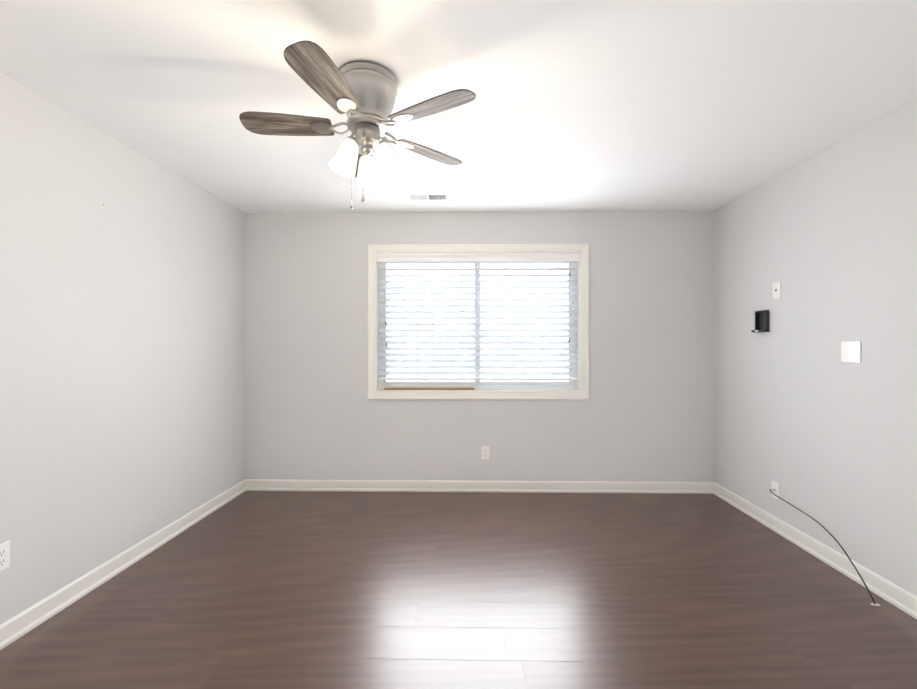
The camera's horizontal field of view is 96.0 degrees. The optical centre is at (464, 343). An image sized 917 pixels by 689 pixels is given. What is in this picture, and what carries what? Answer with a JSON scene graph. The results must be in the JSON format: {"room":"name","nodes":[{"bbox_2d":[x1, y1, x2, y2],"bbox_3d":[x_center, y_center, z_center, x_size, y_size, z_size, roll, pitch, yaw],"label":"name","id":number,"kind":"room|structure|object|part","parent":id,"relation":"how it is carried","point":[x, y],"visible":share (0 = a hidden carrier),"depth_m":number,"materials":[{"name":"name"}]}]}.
{"room":"empty bedroom","nodes":[
{"label":"empty bedroom","id":0,"kind":"room"},
{"bbox_2d":[0,72,244,623],"bbox_3d":[-2.044,0.066,1.519,0.140,2.440,4.530,0,0,1],"label":"wall","id":1,"kind":"structure","parent":0,"point":[122,387],"depth_m":2.23,"materials":[{"name":"grey paint"}]},
{"bbox_2d":[0,540,9,570],"bbox_3d":[-1.965,0.910,1.750,0.009,0.114,0.070,0,0,1],"label":"electrical outlet","id":2,"kind":"object","parent":1,"relation":"attached to","point":[4,555],"visible":1,"depth_m":1.76,"materials":[{"name":"white plastic"}]},
{"bbox_2d":[0,479,247,649],"bbox_3d":[-1.960,1.240,1.514,0.027,0.092,4.250,0,0,1],"label":"baseboard","id":3,"kind":"structure","parent":1,"relation":"attached to","point":[18,626],"depth_m":2.22,"materials":[{"name":"white paint"}]},
{"bbox_2d":[0,491,916,688],"bbox_3d":[0.076,1.336,1.479,4.380,0.100,4.530,0,0,1],"label":"floor","id":4,"kind":"structure","parent":0,"point":[356,590],"depth_m":2.02,"materials":[{"name":"laminate"}]},
{"bbox_2d":[770,489,875,604],"bbox_3d":[2.069,1.147,2.441,0.112,0.286,0.823,0,0,1],"label":"cord","id":5,"kind":"object","parent":4,"relation":"on","point":[771,490],"visible":1,"depth_m":2.22,"materials":[{"name":"black plastic"}]},
{"bbox_2d":[0,0,916,212],"bbox_3d":[0.076,-1.204,1.486,4.380,0.100,4.530,0,0,1],"label":"ceiling","id":6,"kind":"structure","parent":0,"point":[643,105],"depth_m":1.85,"materials":[{"name":"white paint"}]},
{"bbox_2d":[239,40,475,208],"bbox_3d":[-0.450,-0.869,1.793,0.997,0.568,1.008,0,0,1],"label":"fan","id":7,"kind":"object","parent":6,"relation":"hanging from","point":[362,95],"visible":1,"depth_m":1.73,"materials":[{"name":"grey wood"}]},
{"bbox_3d":[-0.409,-0.785,1.825,0.310,0.152,0.308,0,0,1],"label":"lamp shade","id":8,"kind":"part","parent":7,"relation":"part of","materials":[{"name":"white glass"}]},
{"bbox_2d":[405,193,449,200],"bbox_3d":[-0.284,-1.159,3.243,0.335,0.040,0.165,0,0,1],"label":"ceiling vent","id":9,"kind":"object","parent":6,"relation":"in","point":[428,197],"visible":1,"depth_m":3.23,"materials":[{"name":"white plastic"}]},
{"bbox_2d":[245,211,713,481],"bbox_3d":[0.114,0.072,3.677,4.100,2.440,0.140,0,0,1],"label":"wall","id":10,"kind":"structure","parent":0,"point":[644,412],"depth_m":3.61,"materials":[{"name":"grey paint"}]},
{"bbox_2d":[368,244,588,399],"bbox_3d":[0.118,-0.186,3.671,1.927,1.354,0.172,0,0,1],"label":"window","id":11,"kind":"structure","parent":10,"relation":"in","point":[578,389],"depth_m":3.61,"materials":[{"name":"white paint"}]},
{"bbox_2d":[377,253,579,379],"bbox_3d":[0.118,-0.231,3.632,1.765,1.110,0.081,0,0,1],"label":"window blinds","id":12,"kind":"object","parent":11,"relation":"attached to","point":[386,258],"visible":0.98,"depth_m":3.63,"materials":[{"name":"white plastic"}]},
{"bbox_2d":[248,479,711,493],"bbox_3d":[0.103,1.246,3.591,4.020,0.092,0.027,0,0,1],"label":"baseboard","id":13,"kind":"structure","parent":10,"relation":"attached to","point":[253,484],"depth_m":3.59,"materials":[{"name":"white paint"}]},
{"bbox_2d":[481,446,488,458],"bbox_3d":[0.183,0.956,3.599,0.070,0.114,0.009,0,0,1],"label":"electrical outlet","id":14,"kind":"object","parent":10,"relation":"attached to","point":[484,452],"visible":1,"depth_m":3.60,"materials":[{"name":"white plastic"}]},
{"bbox_2d":[714,99,916,595],"bbox_3d":[2.196,0.066,1.446,0.140,2.440,4.530,0,0,1],"label":"wall","id":15,"kind":"structure","parent":0,"point":[812,425],"depth_m":2.42,"materials":[{"name":"grey paint"}]},
{"bbox_2d":[751,310,768,331],"bbox_3d":[2.125,-0.157,2.966,0.054,0.154,0.120,0,0,1],"label":"bracket","id":16,"kind":"object","parent":15,"relation":"attached to","point":[761,320],"visible":1,"depth_m":2.96,"materials":[{"name":"black plastic"}]},
{"bbox_2d":[771,480,778,499],"bbox_3d":[2.141,1.012,2.849,0.018,0.114,0.070,0,0,1],"label":"outlet plate","id":17,"kind":"object","parent":15,"relation":"attached to","point":[775,485],"visible":0.98,"depth_m":2.84,"materials":[{"name":"white plastic"}]},
{"bbox_2d":[773,282,780,299],"bbox_3d":[2.146,-0.360,2.838,0.008,0.114,0.070,0,0,1],"label":"outlet","id":18,"kind":"object","parent":15,"relation":"attached to","point":[776,290],"visible":1,"depth_m":2.83,"materials":[{"name":"white plastic"}]},
{"bbox_2d":[712,482,916,618],"bbox_3d":[2.112,1.240,1.444,0.027,0.092,4.250,0,0,1],"label":"baseboard","id":19,"kind":"structure","parent":15,"relation":"attached to","point":[885,589],"depth_m":2.41,"materials":[{"name":"white paint"}]},
{"bbox_2d":[841,341,860,362],"bbox_3d":[2.136,0.048,2.282,0.007,0.116,0.116,0,0,1],"label":"blank wall plate","id":20,"kind":"object","parent":15,"relation":"attached to","point":[850,351],"visible":1,"depth_m":2.27,"materials":[{"name":"white plastic"}]},
{"label":"outside","id":21,"kind":"structure","parent":0,"visible":0},
{"bbox_2d":[387,263,567,381],"bbox_3d":[0.082,-0.404,4.709,10.000,4.600,0.001,0,0,1],"label":"sky","id":22,"kind":"structure","parent":21,"point":[452,265],"depth_m":4.71,"materials":[{"name":"white"}]}
]}

